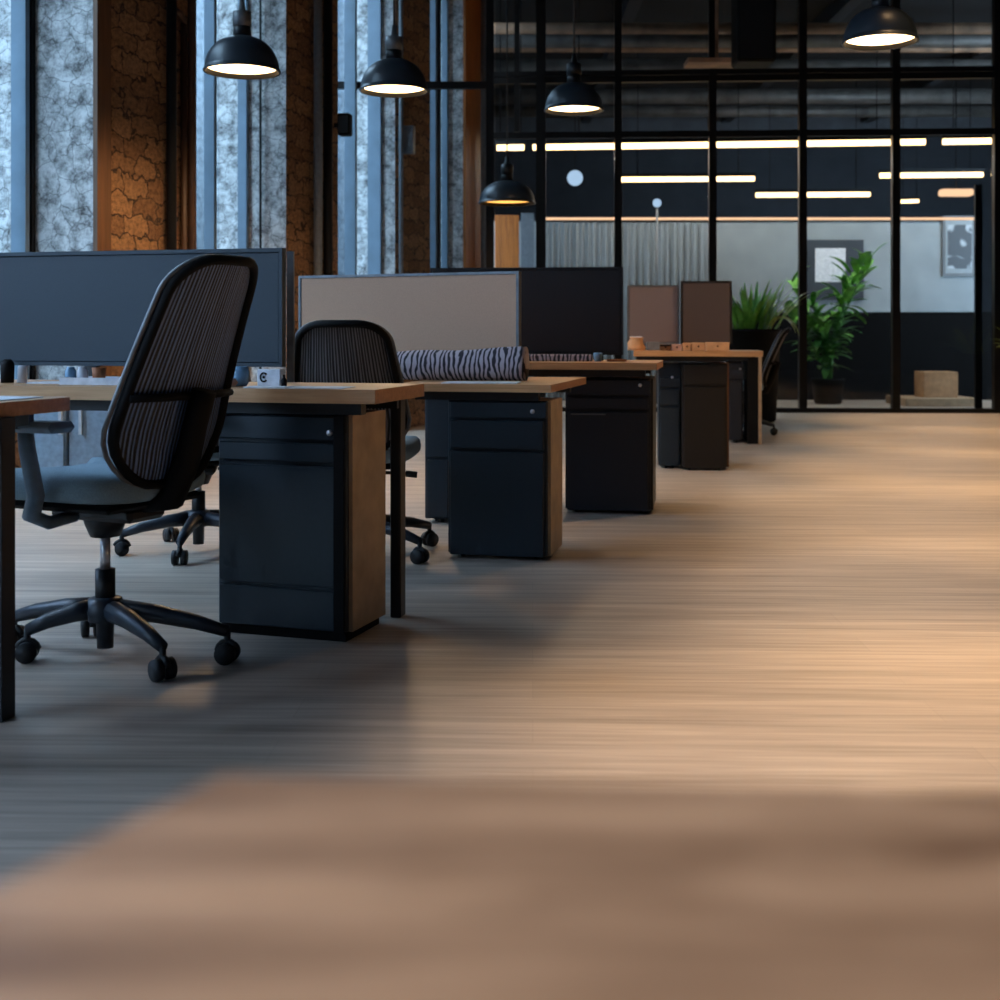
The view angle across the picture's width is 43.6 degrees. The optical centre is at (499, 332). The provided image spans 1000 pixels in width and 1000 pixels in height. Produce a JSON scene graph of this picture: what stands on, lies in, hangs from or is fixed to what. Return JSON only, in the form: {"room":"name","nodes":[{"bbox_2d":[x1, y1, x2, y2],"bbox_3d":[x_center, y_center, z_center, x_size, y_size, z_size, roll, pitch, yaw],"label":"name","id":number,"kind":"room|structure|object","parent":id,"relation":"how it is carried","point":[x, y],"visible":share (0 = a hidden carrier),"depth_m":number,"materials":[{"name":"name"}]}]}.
{"room":"open-plan office","nodes":[
{"label":"open-plan office","id":0,"kind":"room"},
{"bbox_2d":[15,433,20,467],"bbox_3d":[-3.556,0.665,5.451,0.300,0.450,16.165,0,0,21],"label":"wall","id":1,"kind":"structure","parent":0,"point":[17,458],"depth_m":7.12,"materials":[{"name":"orange brick"}]},
{"bbox_2d":[204,0,248,248],"bbox_3d":[-2.246,-1.610,8.860,0.280,4.100,1.285,0,0,21],"label":"window","id":2,"kind":"structure","parent":1,"relation":"in","point":[210,6],"depth_m":9.00,"materials":[{"name":"blue glass"}]},
{"bbox_2d":[345,0,381,274],"bbox_3d":[-1.467,-1.610,10.890,0.280,4.100,1.434,0,0,21],"label":"window","id":3,"kind":"structure","parent":1,"relation":"in","point":[374,6],"depth_m":11.46,"materials":[{"name":"blue glass"}]},
{"bbox_2d":[430,0,448,267],"bbox_3d":[-0.788,-1.610,12.643,0.290,4.100,0.745,0,0,21],"label":"window","id":4,"kind":"structure","parent":1,"relation":"in","point":[433,3],"depth_m":12.69,"materials":[{"name":"blue glass"}]},
{"bbox_2d":[0,0,187,379],"bbox_3d":[-2.478,-1.610,7.719,0.726,5.000,1.002,0,0,21],"label":"wall","id":5,"kind":"structure","parent":0,"point":[63,28],"depth_m":7.32,"materials":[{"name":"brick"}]},
{"bbox_2d":[11,0,34,379],"bbox_3d":[-3.260,-1.610,6.205,0.290,4.100,2.378,0,0,21],"label":"window","id":6,"kind":"structure","parent":5,"relation":"in","point":[20,9],"depth_m":7.22,"materials":[{"name":"blue glass"}]},
{"bbox_2d":[93,0,110,375],"bbox_3d":[-2.282,-1.610,7.173,0.029,5.000,0.122,0,0,21],"label":"trim","id":7,"kind":"structure","parent":5,"relation":"attached to","point":[101,8],"depth_m":7.14,"materials":[{"name":"wood"}]},
{"bbox_2d":[166,0,176,249],"bbox_3d":[-2.031,-1.610,7.730,0.064,5.000,0.062,0,0,0],"label":"pipe","id":8,"kind":"object","parent":5,"relation":"attached to","point":[171,5],"visible":0.48,"depth_m":7.70,"materials":[{"name":"black metal"}]},
{"bbox_2d":[177,8,186,249],"bbox_3d":[-2.003,-0.569,7.839,0.041,2.918,0.118,0,0,18],"label":"pipe","id":9,"kind":"object","parent":5,"relation":"attached to","point":[180,14],"visible":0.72,"depth_m":7.86,"materials":[{"name":"metal"}]},
{"bbox_2d":[188,0,195,248],"bbox_3d":[-1.954,-1.610,7.931,0.056,5.000,0.055,0,0,0],"label":"pipe","id":10,"kind":"object","parent":5,"relation":"attached to","point":[191,3],"visible":0.48,"depth_m":7.91,"materials":[{"name":"metal"}]},
{"bbox_2d":[217,0,337,381],"bbox_3d":[-1.738,-1.610,9.790,0.622,5.000,0.807,0,0,21],"label":"wall","id":11,"kind":"structure","parent":0,"point":[287,25],"depth_m":9.46,"materials":[{"name":"concrete"}]},
{"bbox_2d":[259,0,261,368],"bbox_3d":[-1.790,-1.610,9.340,0.018,5.000,0.018,0,0,0],"label":"conduit","id":12,"kind":"object","parent":11,"relation":"attached to","point":[260,1],"visible":0.48,"depth_m":9.33,"materials":[{"name":"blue metal"}]},
{"bbox_2d":[314,0,321,275],"bbox_3d":[-1.402,-1.610,9.630,0.068,5.000,0.066,0,0,0],"label":"pipe","id":13,"kind":"object","parent":11,"relation":"attached to","point":[317,3],"visible":0.48,"depth_m":9.60,"materials":[{"name":"metal"}]},
{"bbox_2d":[323,0,332,274],"bbox_3d":[-1.348,-1.610,9.798,0.072,5.000,0.070,0,0,0],"label":"pipe","id":14,"kind":"object","parent":11,"relation":"attached to","point":[327,4],"visible":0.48,"depth_m":9.77,"materials":[{"name":"black metal"}]},
{"bbox_2d":[334,113,351,136],"bbox_3d":[-1.244,-1.642,9.866,0.140,0.175,0.104,0,0,10],"label":"wall speaker","id":15,"kind":"object","parent":11,"relation":"attached to","point":[343,125],"visible":1,"depth_m":9.82,"materials":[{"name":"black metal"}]},
{"bbox_2d":[357,0,462,426],"bbox_3d":[-0.743,-1.610,12.598,0.466,5.000,2.266,0,0,21],"label":"wall","id":16,"kind":"structure","parent":0,"point":[416,13],"depth_m":11.82,"materials":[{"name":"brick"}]},
{"bbox_2d":[399,0,402,273],"bbox_3d":[-0.909,-1.610,11.473,0.044,5.000,0.043,0,0,0],"label":"pipe","id":17,"kind":"object","parent":16,"relation":"attached to","point":[400,1],"visible":0.48,"depth_m":11.46,"materials":[{"name":"metal"}]},
{"bbox_2d":[398,125,414,154],"bbox_3d":[-0.874,-1.785,11.560,0.170,0.260,0.086,0,0,10],"label":"junction box","id":18,"kind":"object","parent":16,"relation":"attached to","point":[408,130],"visible":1,"depth_m":11.51,"materials":[{"name":"grey paint"}]},
{"bbox_2d":[463,0,480,267],"bbox_3d":[-0.283,-1.610,13.104,0.029,5.000,0.469,0,0,21],"label":"column","id":19,"kind":"structure","parent":16,"relation":"attached to","point":[471,8],"depth_m":13.03,"materials":[{"name":"wood"}]},
{"bbox_2d":[0,400,999,884],"bbox_3d":[2.990,0.940,10.727,13.802,0.100,29.009,0,0,11],"label":"floor","id":20,"kind":"structure","parent":0,"point":[819,607],"depth_m":3.48,"materials":[{"name":"brown wood"}]},
{"bbox_2d":[0,395,69,722],"bbox_3d":[-1.889,0.525,2.973,1.513,0.730,0.770,0,0,16],"label":"desk","id":21,"kind":"object","parent":20,"relation":"on","point":[14,414],"visible":0.97,"depth_m":2.88,"materials":[{"name":"brown wood"}]},
{"bbox_2d":[34,411,68,466],"bbox_3d":[-2.383,0.627,6.777,0.222,0.526,0.420,0,0,6],"label":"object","id":22,"kind":"object","parent":20,"relation":"on","point":[52,450],"visible":0.11,"depth_m":6.59,"materials":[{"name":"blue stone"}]},
{"bbox_2d":[69,410,109,465],"bbox_3d":[-2.146,0.627,6.777,0.232,0.526,0.420,0,0,6],"label":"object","id":23,"kind":"object","parent":20,"relation":"on","point":[85,438],"visible":0.11,"depth_m":6.59,"materials":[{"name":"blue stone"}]},
{"bbox_2d":[15,254,257,681],"bbox_3d":[-1.041,0.345,3.403,0.801,1.091,0.626,0,0,24],"label":"office chair","id":24,"kind":"object","parent":20,"relation":"on","point":[165,418],"visible":0.97,"depth_m":3.25,"materials":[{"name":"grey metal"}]},
{"bbox_2d":[15,457,204,504],"bbox_3d":[-1.107,0.412,3.432,0.480,0.102,0.490,0,0,24],"label":"seat cushion","id":25,"kind":"object","parent":24,"relation":"on","point":[93,482],"depth_m":3.21,"materials":[{"name":"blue fabric"}]},
{"bbox_2d":[113,367,250,564],"bbox_3d":[-1.232,0.421,5.027,0.656,0.938,0.767,0,0,-10],"label":"office chair","id":26,"kind":"object","parent":20,"relation":"on","point":[195,520],"visible":0.16,"depth_m":5.03,"materials":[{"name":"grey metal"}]},
{"bbox_2d":[0,379,423,617],"bbox_3d":[-1.266,0.525,3.975,2.000,0.730,0.460,0,0,14],"label":"desk","id":27,"kind":"object","parent":20,"relation":"on","point":[392,396],"visible":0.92,"depth_m":3.78,"materials":[{"name":"brown wood"}]},
{"bbox_2d":[59,376,120,384],"bbox_3d":[-1.216,0.148,3.892,0.268,0.022,0.128,0,0,12],"label":"desk tray","id":28,"kind":"object","parent":27,"relation":"on","point":[108,380],"visible":0.5,"depth_m":3.84,"materials":[{"name":"white plastic"}]},
{"bbox_2d":[0,248,285,375],"bbox_3d":[-1.308,-0.051,4.013,1.319,0.422,0.031,0,0,13],"label":"divider","id":29,"kind":"object","parent":27,"relation":"on","point":[88,309],"visible":0.76,"depth_m":4.00,"materials":[{"name":"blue fabric"}]},
{"bbox_2d":[257,369,284,385],"bbox_3d":[-0.682,0.134,3.729,0.075,0.052,0.043,0,0,14],"label":"box","id":30,"kind":"object","parent":27,"relation":"on","point":[265,377],"visible":0.95,"depth_m":3.71,"materials":[{"name":"white paper"}]},
{"bbox_2d":[287,251,294,381],"bbox_3d":[-0.684,0.312,4.086,0.022,1.156,0.022,0,0,0],"label":"end post","id":31,"kind":"object","parent":27,"relation":"on","point":[290,254],"visible":0.36,"depth_m":4.08,"materials":[{"name":"grey metal"}]},
{"bbox_2d":[219,410,385,641],"bbox_3d":[-0.599,0.563,3.767,0.432,0.654,0.276,0,0,18],"label":"drawer unit","id":32,"kind":"object","parent":20,"relation":"on","point":[302,497],"visible":0.92,"depth_m":3.65,"materials":[{"name":"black metal"}]},
{"bbox_2d":[295,320,438,563],"bbox_3d":[-0.587,0.421,4.909,0.656,0.938,0.767,0,0,2],"label":"office chair","id":33,"kind":"object","parent":20,"relation":"on","point":[326,351],"visible":0.41,"depth_m":4.64,"materials":[{"name":"fabric"}]},
{"bbox_2d":[386,436,420,463],"bbox_3d":[-0.569,0.472,5.010,0.490,0.102,0.480,0,0,2],"label":"seat cushion","id":34,"kind":"object","parent":33,"relation":"on","point":[412,443],"depth_m":4.84,"materials":[{"name":"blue fabric"}]},
{"bbox_2d":[338,0,493,267],"bbox_3d":[-0.755,-1.610,11.100,1.402,5.000,0.070,0,0,0],"label":"steel frame","id":35,"kind":"object","parent":20,"relation":"on","point":[488,85],"visible":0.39,"depth_m":11.06,"materials":[{"name":"metal"}]},
{"bbox_2d":[425,400,448,521],"bbox_3d":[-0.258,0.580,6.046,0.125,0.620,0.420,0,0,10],"label":"drawer unit","id":36,"kind":"object","parent":20,"relation":"on","point":[436,411],"visible":0.44,"depth_m":5.84,"materials":[{"name":"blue metal"}]},
{"bbox_2d":[481,0,485,267],"bbox_3d":[-0.169,-1.610,13.166,0.070,5.000,0.068,0,0,0],"label":"pipe","id":37,"kind":"object","parent":20,"relation":"on","point":[483,2],"visible":0.34,"depth_m":13.14,"materials":[{"name":"metal"}]},
{"bbox_2d":[405,377,585,400],"bbox_3d":[-0.009,0.545,5.299,0.620,0.690,0.860,0,0,13],"label":"desk","id":38,"kind":"object","parent":20,"relation":"on","point":[529,390],"visible":0.41,"depth_m":4.92,"materials":[{"name":"brown wood"}]},
{"bbox_2d":[298,271,520,351],"bbox_3d":[-0.420,0.313,5.565,1.107,1.154,0.060,0,0,24],"label":"divider","id":39,"kind":"object","parent":38,"relation":"on","point":[454,310],"visible":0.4,"depth_m":5.51,"materials":[{"name":"grey fabric"}]},
{"bbox_2d":[397,347,528,380],"bbox_3d":[-0.164,0.126,5.223,0.560,0.141,0.120,0,0,14],"label":"bolster","id":40,"kind":"object","parent":38,"relation":"on","point":[499,363],"visible":0.98,"depth_m":5.17,"materials":[{"name":"fabric"}]},
{"bbox_2d":[0,775,999,999],"bbox_3d":[0.445,0.520,-0.063,1.710,0.740,0.974,0,0,0],"label":"table","id":41,"kind":"object","parent":20,"relation":"on","point":[234,887],"visible":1,"depth_m":0.33,"materials":[{"name":"brown wood"}]},
{"bbox_2d":[448,397,561,558],"bbox_3d":[0.023,0.578,5.044,0.412,0.624,0.306,0,0,12],"label":"drawer unit","id":42,"kind":"object","parent":20,"relation":"on","point":[505,457],"visible":0.99,"depth_m":4.90,"materials":[{"name":"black metal"}]},
{"bbox_2d":[495,215,518,267],"bbox_3d":[0.086,-0.282,15.430,0.296,2.344,0.060,0,0,0],"label":"panel","id":43,"kind":"object","parent":20,"relation":"on","point":[506,226],"visible":0.36,"depth_m":15.40,"materials":[{"name":"wood"}]},
{"bbox_2d":[521,213,533,376],"bbox_3d":[0.339,-0.294,15.430,0.160,2.368,0.060,0,0,0],"label":"panel","id":44,"kind":"object","parent":20,"relation":"on","point":[527,219],"visible":0.36,"depth_m":15.40,"materials":[{"name":"grey paint"}]},
{"bbox_2d":[546,223,613,399],"bbox_3d":[1.023,-0.287,16.404,0.945,2.313,0.113,0,0,0],"label":"curtain","id":45,"kind":"object","parent":20,"relation":"on","point":[567,244],"visible":0.36,"depth_m":16.40,"materials":[{"name":"fabric"}]},
{"bbox_2d":[528,360,662,376],"bbox_3d":[0.248,0.517,6.455,1.150,0.745,0.660,0,0,10],"label":"desk","id":46,"kind":"object","parent":20,"relation":"on","point":[631,368],"visible":0.27,"depth_m":6.12,"materials":[{"name":"brown wood"}]},
{"bbox_2d":[430,267,622,360],"bbox_3d":[0.138,-0.100,6.605,1.020,0.491,0.030,0,0,6],"label":"divider","id":47,"kind":"object","parent":46,"relation":"on","point":[565,310],"visible":0.54,"depth_m":6.57,"materials":[{"name":"black fabric"}]},
{"bbox_2d":[529,354,592,360],"bbox_3d":[0.296,0.127,6.430,0.360,0.035,0.070,0,0,8],"label":"striped mat","id":48,"kind":"object","parent":46,"relation":"on","point":[532,357],"visible":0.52,"depth_m":6.39,"materials":[{"name":"fabric"}]},
{"bbox_2d":[565,376,655,512],"bbox_3d":[0.569,0.557,6.365,0.432,0.665,0.456,0,0,9],"label":"drawer unit","id":49,"kind":"object","parent":20,"relation":"on","point":[610,422],"visible":0.94,"depth_m":6.15,"materials":[{"name":"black metal"}]},
{"bbox_2d":[622,223,703,375],"bbox_3d":[2.139,-0.287,16.404,1.076,2.313,0.113,0,0,0],"label":"curtain","id":50,"kind":"object","parent":20,"relation":"on","point":[680,245],"visible":0.39,"depth_m":16.40,"materials":[{"name":"fabric"}]},
{"bbox_2d":[657,362,680,467],"bbox_3d":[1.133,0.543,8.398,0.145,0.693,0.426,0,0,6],"label":"drawer unit","id":51,"kind":"object","parent":20,"relation":"on","point":[669,375],"visible":0.98,"depth_m":8.20,"materials":[{"name":"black metal"}]},
{"bbox_2d":[633,350,730,361],"bbox_3d":[1.202,0.502,8.341,0.620,0.775,0.620,0,0,6],"label":"desk","id":52,"kind":"object","parent":20,"relation":"on","point":[666,356],"visible":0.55,"depth_m":8.06,"materials":[{"name":"brown wood"}]},
{"bbox_2d":[627,285,679,344],"bbox_3d":[1.042,-0.106,8.500,0.354,0.441,0.030,0,0,6],"label":"divider","id":53,"kind":"object","parent":52,"relation":"on","point":[653,311],"visible":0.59,"depth_m":8.49,"materials":[{"name":"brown fabric"}]},
{"bbox_2d":[680,281,731,343],"bbox_3d":[1.386,-0.117,8.400,0.342,0.464,0.030,0,0,7],"label":"divider","id":54,"kind":"object","parent":52,"relation":"on","point":[705,306],"visible":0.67,"depth_m":8.39,"materials":[{"name":"brown fabric"}]},
{"bbox_2d":[680,362,728,469],"bbox_3d":[1.352,0.543,8.293,0.302,0.693,0.420,0,0,6],"label":"drawer unit","id":55,"kind":"object","parent":20,"relation":"on","point":[704,385],"visible":0.95,"depth_m":8.09,"materials":[{"name":"brown paint"}]},
{"bbox_2d":[726,361,742,441],"bbox_3d":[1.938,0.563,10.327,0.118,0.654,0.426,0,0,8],"label":"drawer unit","id":56,"kind":"object","parent":20,"relation":"on","point":[735,367],"visible":0.97,"depth_m":10.12,"materials":[{"name":"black metal"}]},
{"bbox_2d":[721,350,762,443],"bbox_3d":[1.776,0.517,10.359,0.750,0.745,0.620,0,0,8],"label":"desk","id":57,"kind":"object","parent":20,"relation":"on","point":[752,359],"visible":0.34,"depth_m":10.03,"materials":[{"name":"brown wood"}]},
{"bbox_2d":[494,0,999,412],"bbox_3d":[3.544,-1.610,14.039,7.304,5.000,0.160,0,0,3],"label":"frame","id":58,"kind":"object","parent":20,"relation":"on","point":[895,73],"visible":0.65,"depth_m":13.98,"materials":[{"name":"black metal"}]},
{"bbox_2d":[725,281,807,421],"bbox_3d":[2.524,0.160,12.613,1.148,1.459,0.914,0,0,35],"label":"grassy plant","id":59,"kind":"object","parent":20,"relation":"on","point":[762,338],"visible":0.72,"depth_m":12.41,"materials":[{"name":"green plant"}]},
{"bbox_2d":[743,327,791,436],"bbox_3d":[2.168,0.421,10.943,0.767,0.938,0.656,0,0,10],"label":"office chair","id":60,"kind":"object","parent":20,"relation":"on","point":[768,382],"visible":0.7,"depth_m":10.85,"materials":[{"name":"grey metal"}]},
{"bbox_2d":[784,242,887,403],"bbox_3d":[4.225,-0.129,15.721,1.331,2.037,1.064,0,0,0],"label":"plant","id":61,"kind":"object","parent":20,"relation":"on","point":[827,389],"visible":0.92,"depth_m":15.68,"materials":[{"name":"green plant"}]},
{"bbox_2d":[886,395,973,406],"bbox_3d":[5.353,0.840,15.500,0.899,0.100,0.800,0,0,0],"label":"plinth","id":62,"kind":"object","parent":20,"relation":"on","point":[905,400],"visible":0.64,"depth_m":15.10,"materials":[{"name":"beige laminate"}]},
{"bbox_2d":[914,371,957,397],"bbox_3d":[5.396,0.633,15.475,0.419,0.314,0.350,0,0,0],"label":"cardboard box","id":63,"kind":"object","parent":62,"relation":"on","point":[927,384],"visible":1,"depth_m":15.30,"materials":[{"name":"cardboard"}]},
{"bbox_2d":[494,137,991,311],"bbox_3d":[4.600,-1.610,24.075,12.000,5.000,0.150,0,0,0],"label":"wall","id":64,"kind":"structure","parent":0,"point":[828,167],"depth_m":24.00,"materials":[{"name":"paint"}]},
{"bbox_2d":[622,149,707,181],"bbox_3d":[2.368,-2.403,17.967,1.213,0.465,0.072,0,0,3],"label":"linear pendant","id":65,"kind":"object","parent":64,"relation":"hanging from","point":[664,177],"depth_m":17.94,"materials":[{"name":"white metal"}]},
{"bbox_2d":[717,147,755,180],"bbox_3d":[3.384,-2.416,17.914,0.539,0.473,0.072,0,0,3],"label":"linear pendant","id":66,"kind":"object","parent":64,"relation":"hanging from","point":[738,176],"depth_m":17.89,"materials":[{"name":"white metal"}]},
{"bbox_2d":[754,147,797,196],"bbox_3d":[4.406,-2.568,19.983,0.679,0.785,0.076,0,0,3],"label":"linear pendant","id":67,"kind":"object","parent":64,"relation":"hanging from","point":[769,192],"depth_m":19.95,"materials":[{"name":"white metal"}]},
{"bbox_2d":[807,146,871,196],"bbox_3d":[5.403,-2.567,19.927,1.005,0.796,0.076,0,0,3],"label":"linear pendant","id":68,"kind":"object","parent":64,"relation":"hanging from","point":[856,192],"depth_m":19.90,"materials":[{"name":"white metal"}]},
{"bbox_2d":[900,144,984,177],"bbox_3d":[6.162,-2.393,17.440,1.144,0.456,0.072,0,0,4],"label":"linear pendant","id":69,"kind":"object","parent":64,"relation":"hanging from","point":[930,173],"depth_m":17.41,"materials":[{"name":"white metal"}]},
{"bbox_2d":[494,221,991,399],"bbox_3d":[3.005,-0.299,16.660,8.790,2.377,0.120,0,0,0],"label":"wall","id":70,"kind":"structure","parent":0,"point":[748,252],"depth_m":16.62,"materials":[{"name":"paint"}]},
{"bbox_2d":[546,217,973,220],"bbox_3d":[3.426,-1.510,16.625,5.764,0.045,0.090,0,0,0],"label":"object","id":71,"kind":"object","parent":70,"relation":"attached to","point":[547,218],"visible":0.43,"depth_m":16.58,"materials":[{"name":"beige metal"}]},
{"bbox_2d":[807,240,863,299],"bbox_3d":[4.447,-0.838,16.599,0.758,0.798,0.037,0,0,0],"label":"framed picture","id":72,"kind":"object","parent":70,"relation":"attached to","point":[820,265],"visible":0.76,"depth_m":16.59,"materials":[{"name":"paper"}]},
{"bbox_2d":[815,248,845,281],"bbox_3d":[4.383,-0.901,16.582,0.402,0.447,0.003,0,0,0],"label":"print","id":73,"kind":"object","parent":72,"relation":"attached to","point":[824,266],"depth_m":16.58,"materials":[{"name":"white paper"}]},
{"bbox_2d":[942,216,973,275],"bbox_3d":[6.089,-1.157,16.599,0.425,0.798,0.037,0,0,0],"label":"framed picture","id":74,"kind":"object","parent":70,"relation":"attached to","point":[957,235],"visible":0.88,"depth_m":16.58,"materials":[{"name":"paper"}]},
{"bbox_2d":[948,225,971,268],"bbox_3d":[6.099,-1.145,16.582,0.319,0.582,0.003,0,0,0],"label":"print","id":75,"kind":"object","parent":74,"relation":"attached to","point":[959,236],"depth_m":16.58},
{"bbox_2d":[494,0,991,104],"bbox_3d":[2.990,-4.170,10.727,13.802,0.120,29.009,0,0,11],"label":"ceiling","id":76,"kind":"structure","parent":0,"point":[557,11],"depth_m":16.34,"materials":[{"name":"grey paint"}]},
{"bbox_2d":[203,0,280,79],"bbox_3d":[-1.395,-2.760,6.757,0.416,2.700,0.416,0,0,0],"label":"pendant lamp","id":77,"kind":"object","parent":76,"relation":"hanging from","point":[240,55],"visible":1,"depth_m":6.67,"materials":[{"name":"black metal"}]},
{"bbox_2d":[208,64,275,73],"bbox_3d":[-1.395,-1.438,6.757,0.380,0.008,0.380,0,0,0],"label":"diffuser","id":78,"kind":"object","parent":77,"relation":"attached to","point":[212,68],"depth_m":6.79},
{"bbox_2d":[359,0,428,97],"bbox_3d":[-0.633,-2.776,7.463,0.416,2.668,0.416,0,0,0],"label":"pendant lamp","id":79,"kind":"object","parent":76,"relation":"hanging from","point":[393,76],"visible":1,"depth_m":7.37,"materials":[{"name":"black metal"}]},
{"bbox_2d":[364,85,422,92],"bbox_3d":[-0.633,-1.470,7.463,0.380,0.008,0.380,0,0,0],"label":"diffuser","id":80,"kind":"object","parent":79,"relation":"attached to","point":[367,88],"depth_m":7.52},
{"bbox_2d":[478,0,535,206],"bbox_3d":[0.058,-2.586,10.268,0.476,3.048,0.476,0,0,0],"label":"pendant lamp","id":81,"kind":"object","parent":76,"relation":"hanging from","point":[506,192],"visible":1,"depth_m":10.18,"materials":[{"name":"black metal"}]},
{"bbox_2d":[495,0,525,150],"bbox_3d":[0.128,-3.167,15.233,0.370,1.886,0.072,0,0,5],"label":"linear pendant","id":82,"kind":"object","parent":76,"relation":"hanging from","point":[512,144],"visible":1,"depth_m":15.22,"materials":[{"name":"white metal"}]},
{"bbox_2d":[544,0,603,115],"bbox_3d":[0.510,-2.821,8.621,0.416,2.578,0.416,0,0,0],"label":"pendant lamp","id":83,"kind":"object","parent":76,"relation":"hanging from","point":[573,97],"visible":1,"depth_m":8.53,"materials":[{"name":"black metal"}]},
{"bbox_2d":[546,139,613,149],"bbox_3d":[0.970,-2.280,15.156,0.809,0.122,0.073,0,0,5],"label":"linear pendant","id":84,"kind":"object","parent":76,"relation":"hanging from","point":[578,144],"depth_m":15.13,"materials":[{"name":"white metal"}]},
{"bbox_2d":[582,0,642,122],"bbox_3d":[1.600,-4.010,19.150,0.160,0.200,9.300,0,0,0],"label":"ceiling beam","id":85,"kind":"structure","parent":76,"relation":"attached to","point":[630,8],"depth_m":15.49,"materials":[{"name":"metal"}]},
{"bbox_2d":[622,138,707,148],"bbox_3d":[1.985,-2.280,15.062,1.014,0.122,0.073,0,0,5],"label":"linear pendant","id":86,"kind":"object","parent":76,"relation":"hanging from","point":[647,143],"depth_m":15.04,"materials":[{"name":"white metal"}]},
{"bbox_2d":[684,0,731,67],"bbox_3d":[2.318,-3.421,12.750,0.847,1.378,0.300,0,0,0],"label":"ceiling tray","id":87,"kind":"object","parent":76,"relation":"hanging from","point":[716,62],"visible":0.62,"depth_m":12.73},
{"bbox_2d":[494,117,991,136],"bbox_3d":[4.600,-4.003,23.550,11.800,0.550,0.500,0,0,0],"label":"ceiling beam","id":88,"kind":"structure","parent":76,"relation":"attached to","point":[528,124],"depth_m":23.30,"materials":[{"name":"metal"}]},
{"bbox_2d":[731,0,775,67],"bbox_3d":[2.467,-3.361,12.171,0.374,1.499,0.358,0,0,0],"label":"speaker","id":89,"kind":"object","parent":76,"relation":"hanging from","point":[753,22],"visible":1,"depth_m":11.99},
{"bbox_2d":[741,0,773,57],"bbox_3d":[2.467,-2.971,11.996,0.314,0.660,0.008,0,0,0],"label":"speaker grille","id":90,"kind":"object","parent":89,"relation":"attached to","point":[757,16],"depth_m":11.99,"materials":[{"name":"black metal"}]},
{"bbox_2d":[717,137,797,147],"bbox_3d":[3.077,-2.278,14.962,0.941,0.118,0.073,0,0,5],"label":"linear pendant","id":91,"kind":"object","parent":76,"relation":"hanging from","point":[747,141],"depth_m":14.93,"materials":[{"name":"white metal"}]},
{"bbox_2d":[721,0,863,122],"bbox_3d":[4.200,-4.010,19.150,0.160,0.200,9.300,0,0,0],"label":"ceiling beam","id":92,"kind":"structure","parent":76,"relation":"attached to","point":[836,11],"depth_m":15.73,"materials":[{"name":"metal"}]},
{"bbox_2d":[807,136,890,146],"bbox_3d":[4.142,-2.274,14.864,0.964,0.111,0.073,0,0,5],"label":"linear pendant","id":93,"kind":"object","parent":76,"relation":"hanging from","point":[857,140],"depth_m":14.83,"materials":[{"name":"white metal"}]},
{"bbox_2d":[841,0,918,50],"bbox_3d":[2.111,-2.862,6.944,0.416,2.497,0.416,0,0,0],"label":"pendant lamp","id":94,"kind":"object","parent":76,"relation":"hanging from","point":[882,26],"visible":1,"depth_m":6.84,"materials":[{"name":"black metal"}]},
{"bbox_2d":[846,34,913,44],"bbox_3d":[2.111,-1.641,6.944,0.380,0.008,0.380,0,0,0],"label":"diffuser","id":95,"kind":"object","parent":94,"relation":"attached to","point":[851,39],"depth_m":6.98,"materials":[{"name":"plastic"}]},
{"bbox_2d":[861,53,991,122],"bbox_3d":[6.800,-4.010,19.150,0.160,0.200,9.300,0,0,0],"label":"ceiling beam","id":96,"kind":"structure","parent":76,"relation":"attached to","point":[915,84],"depth_m":19.75,"materials":[{"name":"metal"}]},
{"bbox_2d":[938,80,973,196],"bbox_3d":[6.931,-3.096,19.000,0.480,2.028,0.200,0,0,0],"label":"linear pendant","id":97,"kind":"object","parent":76,"relation":"hanging from","point":[955,192],"visible":0.84,"depth_m":18.95,"materials":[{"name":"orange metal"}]},
{"bbox_2d":[941,135,991,144],"bbox_3d":[5.490,-2.271,14.737,0.570,0.104,0.072,0,0,5],"label":"linear pendant","id":98,"kind":"object","parent":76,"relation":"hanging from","point":[968,139],"depth_m":14.71,"materials":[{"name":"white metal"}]},
{"bbox_2d":[494,89,991,103],"bbox_3d":[4.600,-3.710,19.600,11.600,0.240,0.234,0,0,0],"label":"ceiling beam","id":99,"kind":"structure","parent":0,"point":[528,96],"depth_m":19.50,"materials":[{"name":"metal"}]},
{"bbox_2d":[494,105,991,116],"bbox_3d":[4.600,-3.760,21.200,11.600,0.200,0.195,0,0,0],"label":"ceiling beam","id":100,"kind":"structure","parent":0,"point":[526,110],"depth_m":21.12,"materials":[{"name":"metal"}]},
{"bbox_2d":[494,34,991,47],"bbox_3d":[4.600,-3.660,15.600,11.600,0.200,0.195,0,0,0],"label":"ceiling beam","id":101,"kind":"structure","parent":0,"point":[527,40],"depth_m":15.51,"materials":[{"name":"metal"}]},
{"bbox_2d":[494,59,991,71],"bbox_3d":[4.600,-3.660,17.300,11.600,0.260,0.254,0,0,0],"label":"ceiling beam","id":102,"kind":"structure","parent":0,"point":[526,64],"depth_m":17.18,"materials":[{"name":"metal"}]},
{"bbox_2d":[494,48,991,52],"bbox_3d":[4.600,-3.730,16.400,11.600,0.100,0.098,0,0,0],"label":"ceiling beam","id":103,"kind":"structure","parent":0,"point":[496,50],"depth_m":16.36,"materials":[{"name":"metal"}]},
{"label":"outside","id":104,"kind":"structure","parent":0,"visible":0},
{"bbox_3d":[-0.588,1.440,23.289,27.904,0.100,58.466,0,0,0],"label":"ground","id":105,"kind":"structure","parent":104,"visible":0},
{"bbox_2d":[196,0,344,274],"bbox_3d":[-3.832,-2.860,24.535,0.700,8.500,59.999,0,0,21],"label":"neighbouring building","id":106,"kind":"structure","parent":105,"relation":"on","point":[199,3],"depth_m":21.25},
{"bbox_3d":[4.600,-1.610,18.800,12.300,5.000,10.400,0,0,0],"label":"wall","id":107,"kind":"structure","parent":0,"visible":0},
{"bbox_2d":[494,23,991,33],"bbox_3d":[4.600,-3.630,14.900,11.600,0.140,0.136,0,0,0],"label":"ceiling beam","id":108,"kind":"structure","parent":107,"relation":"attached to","point":[499,28],"depth_m":14.84,"materials":[{"name":"metal"}]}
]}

